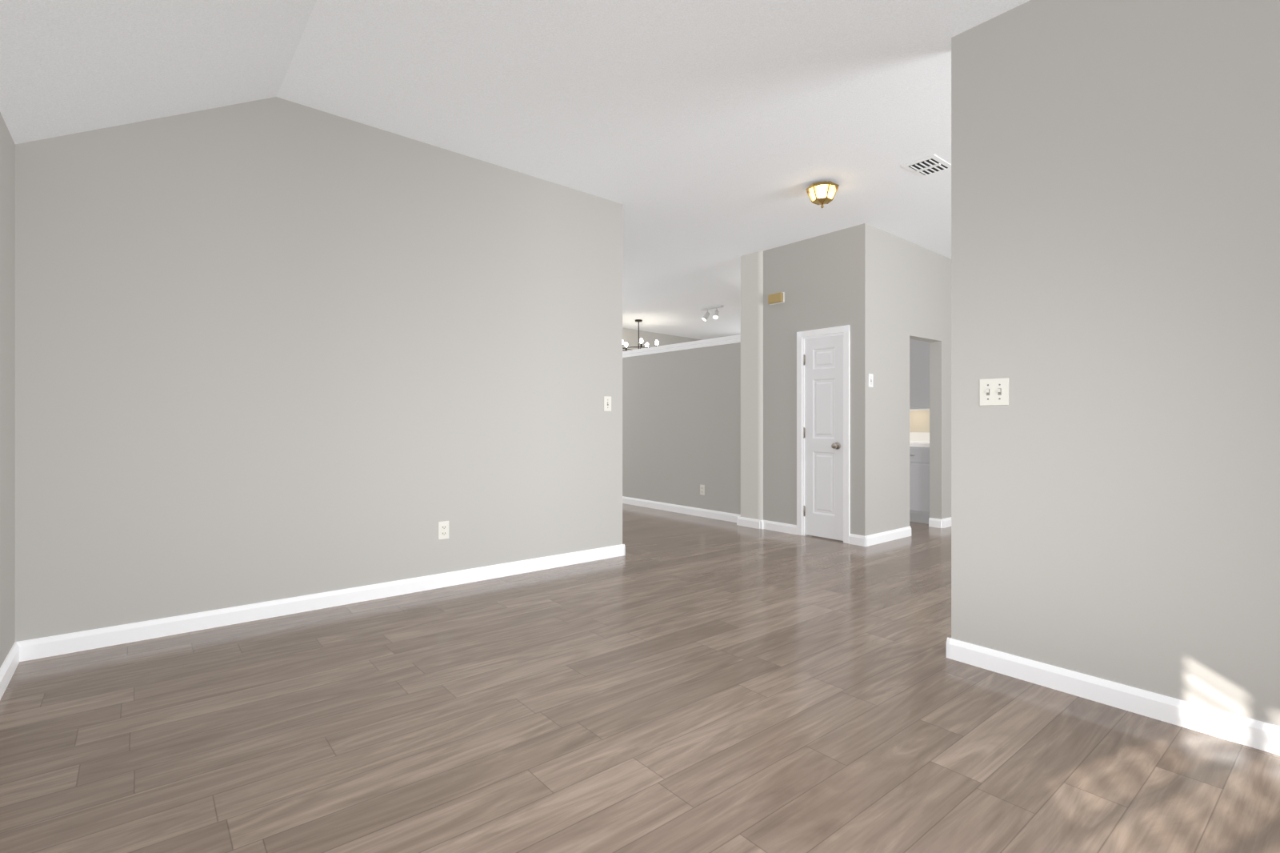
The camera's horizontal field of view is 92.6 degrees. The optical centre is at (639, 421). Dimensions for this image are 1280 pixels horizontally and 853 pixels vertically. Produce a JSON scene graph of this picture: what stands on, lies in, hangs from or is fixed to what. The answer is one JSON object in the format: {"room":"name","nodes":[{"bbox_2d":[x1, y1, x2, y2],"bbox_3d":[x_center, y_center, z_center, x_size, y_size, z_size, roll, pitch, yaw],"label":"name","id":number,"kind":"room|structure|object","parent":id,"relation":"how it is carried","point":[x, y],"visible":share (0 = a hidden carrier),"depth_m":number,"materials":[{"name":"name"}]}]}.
{"room":"empty living room","nodes":[
{"label":"empty living room","id":0,"kind":"room"},
{"bbox_2d":[0,112,15,667],"bbox_3d":[-2.062,-0.090,1.747,0.120,2.320,2.655,0,0,-39],"label":"wall","id":1,"kind":"structure","parent":0,"point":[7,146],"depth_m":2.56,"materials":[{"name":"grey paint"}]},
{"bbox_2d":[15,96,622,641],"bbox_3d":[-1.497,-0.370,3.846,3.410,2.880,0.120,0,0,-39],"label":"wall","id":2,"kind":"structure","parent":0,"point":[264,348],"depth_m":3.40,"materials":[{"name":"grey paint"}]},
{"bbox_2d":[438,520,448,539],"bbox_3d":[-1.267,0.705,3.951,0.070,0.115,0.010,0,0,-39],"label":"outlet","id":3,"kind":"object","parent":2,"relation":"attached to","point":[443,526],"visible":1,"depth_m":3.95,"materials":[{"name":"white plastic"}]},
{"bbox_2d":[604,396,611,411],"bbox_3d":[-0.250,-0.135,4.777,0.070,0.115,0.017,0,0,-39],"label":"switch","id":4,"kind":"object","parent":2,"relation":"attached to","point":[607,399],"visible":1,"depth_m":4.78,"materials":[{"name":"white plastic"}]},
{"bbox_2d":[0,0,1030,339],"bbox_3d":[1.016,-1.587,6.120,10.680,0.986,9.810,0,0,-39],"label":"ceiling","id":5,"kind":"structure","parent":0,"point":[710,123],"depth_m":3.12,"materials":[{"name":"white paint"}]},
{"bbox_2d":[622,319,658,351],"bbox_3d":[-0.034,-1.389,10.048,0.626,0.540,0.634,0,0,-39],"label":"dining chandelier","id":6,"kind":"object","parent":5,"relation":"hanging from","point":[636,320],"visible":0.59,"depth_m":9.99,"materials":[{"name":"black metal"}]},
{"bbox_2d":[700,304,723,320],"bbox_3d":[1.028,-1.559,8.874,0.123,0.194,0.400,0,0,-39],"label":"track spotlight","id":7,"kind":"object","parent":5,"relation":"attached to","point":[715,316],"visible":1,"depth_m":8.86,"materials":[{"name":"white metal"}]},
{"bbox_2d":[805,180,839,207],"bbox_3d":[1.318,-1.625,4.423,0.232,0.173,0.208,0,0,-39],"label":"ceiling light","id":8,"kind":"object","parent":5,"relation":"attached to","point":[822,193],"depth_m":4.37,"materials":[{"name":"white glass"}]},
{"bbox_2d":[901,154,951,177],"bbox_3d":[1.932,-1.701,4.098,0.300,0.016,0.220,0,0,-39],"label":"ceiling vent","id":9,"kind":"object","parent":5,"relation":"in","point":[933,164],"visible":0.87,"depth_m":4.08,"materials":[{"name":"white plastic"}]},
{"bbox_2d":[0,503,1279,852],"bbox_3d":[1.346,1.130,4.491,12.230,0.120,12.750,0,0,-39],"label":"floor","id":10,"kind":"structure","parent":0,"point":[710,685],"depth_m":2.10,"materials":[{"name":"brown wood"}]},
{"bbox_2d":[740,251,763,519],"bbox_3d":[1.198,-0.370,6.253,0.230,2.880,0.295,0,0,-39],"label":"pier","id":11,"kind":"object","parent":10,"relation":"on","point":[752,263],"visible":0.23,"depth_m":6.15,"materials":[{"name":"grey paint"}]},
{"bbox_2d":[909,432,929,523],"bbox_3d":[2.453,0.600,7.380,0.621,0.940,2.410,0,0,-39],"label":"base cabinet","id":12,"kind":"object","parent":10,"relation":"on","point":[919,442],"visible":0.04,"depth_m":6.39,"materials":[{"name":"grey wood"}]},
{"bbox_2d":[0,544,1279,755],"bbox_3d":[0.128,1.026,1.871,3.426,0.088,5.235,0,0,-39],"label":"baseboard","id":13,"kind":"structure","parent":0,"point":[1264,736],"depth_m":2.76,"materials":[{"name":"white wood"}]},
{"bbox_2d":[622,328,702,351],"bbox_3d":[-0.999,-0.370,10.369,7.620,2.880,0.120,0,0,-39],"label":"wall","id":14,"kind":"structure","parent":0,"point":[630,336],"depth_m":11.23,"materials":[{"name":"grey paint"}]},
{"bbox_2d":[622,342,740,514],"bbox_3d":[-0.230,0.105,8.085,0.120,1.930,4.390,0,0,-39],"label":"wall","id":15,"kind":"structure","parent":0,"point":[682,409],"depth_m":7.08,"materials":[{"name":"grey paint"}]},
{"bbox_2d":[622,334,740,357],"bbox_3d":[-0.234,-0.865,8.091,0.180,0.080,4.375,0,0,-39],"label":"trim","id":16,"kind":"structure","parent":15,"relation":"attached to","point":[733,338],"depth_m":7.04,"materials":[{"name":"white wood"}]},
{"bbox_2d":[700,484,704,495],"bbox_3d":[0.698,0.770,6.848,0.010,0.115,0.070,0,0,-39],"label":"outlet","id":17,"kind":"object","parent":15,"relation":"attached to","point":[702,486],"visible":1,"depth_m":6.84,"materials":[{"name":"white plastic"}]},
{"bbox_2d":[763,223,951,535],"bbox_3d":[3.338,-0.370,7.292,4.800,2.880,1.405,0,0,-39],"label":"wall","id":18,"kind":"structure","parent":0,"point":[891,290],"depth_m":5.65,"materials":[{"name":"grey paint"}]},
{"bbox_2d":[768,292,783,304],"bbox_3d":[1.319,-1.190,5.935,0.045,0.100,0.170,0,0,-39],"label":"door chime","id":19,"kind":"object","parent":18,"relation":"attached to","point":[778,298],"visible":1,"depth_m":5.91,"materials":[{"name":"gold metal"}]},
{"bbox_2d":[622,496,951,546],"bbox_3d":[1.257,1.026,8.400,6.620,0.088,5.786,0,0,-39],"label":"baseboard","id":20,"kind":"structure","parent":18,"relation":"attached to","point":[890,535],"depth_m":6.15,"materials":[{"name":"white wood"}]},
{"bbox_2d":[803,334,843,540],"bbox_3d":[1.651,0.147,5.554,0.107,1.822,0.417,0,0,-39],"label":"closet door","id":21,"kind":"structure","parent":18,"relation":"in","point":[823,356],"depth_m":5.56,"materials":[{"name":"white wood"}]},
{"bbox_2d":[796,324,850,543],"bbox_3d":[1.700,0.116,5.585,0.137,1.908,0.551,0,0,-39],"label":"door frame","id":22,"kind":"structure","parent":18,"relation":"attached to","point":[845,330],"depth_m":5.46,"materials":[{"name":"white wood"}]},
{"bbox_2d":[868,373,873,387],"bbox_3d":[1.996,-0.350,5.276,0.070,0.115,0.017,0,0,-39],"label":"switch","id":23,"kind":"object","parent":18,"relation":"attached to","point":[870,375],"visible":1,"depth_m":5.28,"materials":[{"name":"white plastic"}]},
{"bbox_2d":[909,410,929,432],"bbox_3d":[2.558,-0.370,7.843,0.120,2.880,3.006,0,0,-39],"label":"wall","id":24,"kind":"structure","parent":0,"point":[919,420],"depth_m":6.98,"materials":[{"name":"beige paint"}]},
{"bbox_2d":[909,339,929,410],"bbox_3d":[2.576,-0.550,7.474,0.320,0.860,2.400,0,0,-39],"label":"upper cabinet","id":25,"kind":"object","parent":24,"relation":"attached to","point":[919,350],"visible":0.02,"depth_m":6.65,"materials":[{"name":"grey wood"}]},
{"bbox_2d":[951,0,1279,726],"bbox_3d":[2.372,-0.370,1.681,0.120,2.880,2.900,0,0,-39],"label":"wall","id":26,"kind":"structure","parent":0,"point":[1115,164],"depth_m":2.29,"materials":[{"name":"grey paint"}]},
{"bbox_2d":[980,377,1008,405],"bbox_3d":[1.515,-0.125,2.621,0.017,0.115,0.116,0,0,-39],"label":"switch","id":27,"kind":"object","parent":26,"relation":"attached to","point":[993,391],"visible":1,"depth_m":2.62,"materials":[{"name":"white plastic"}]}
]}

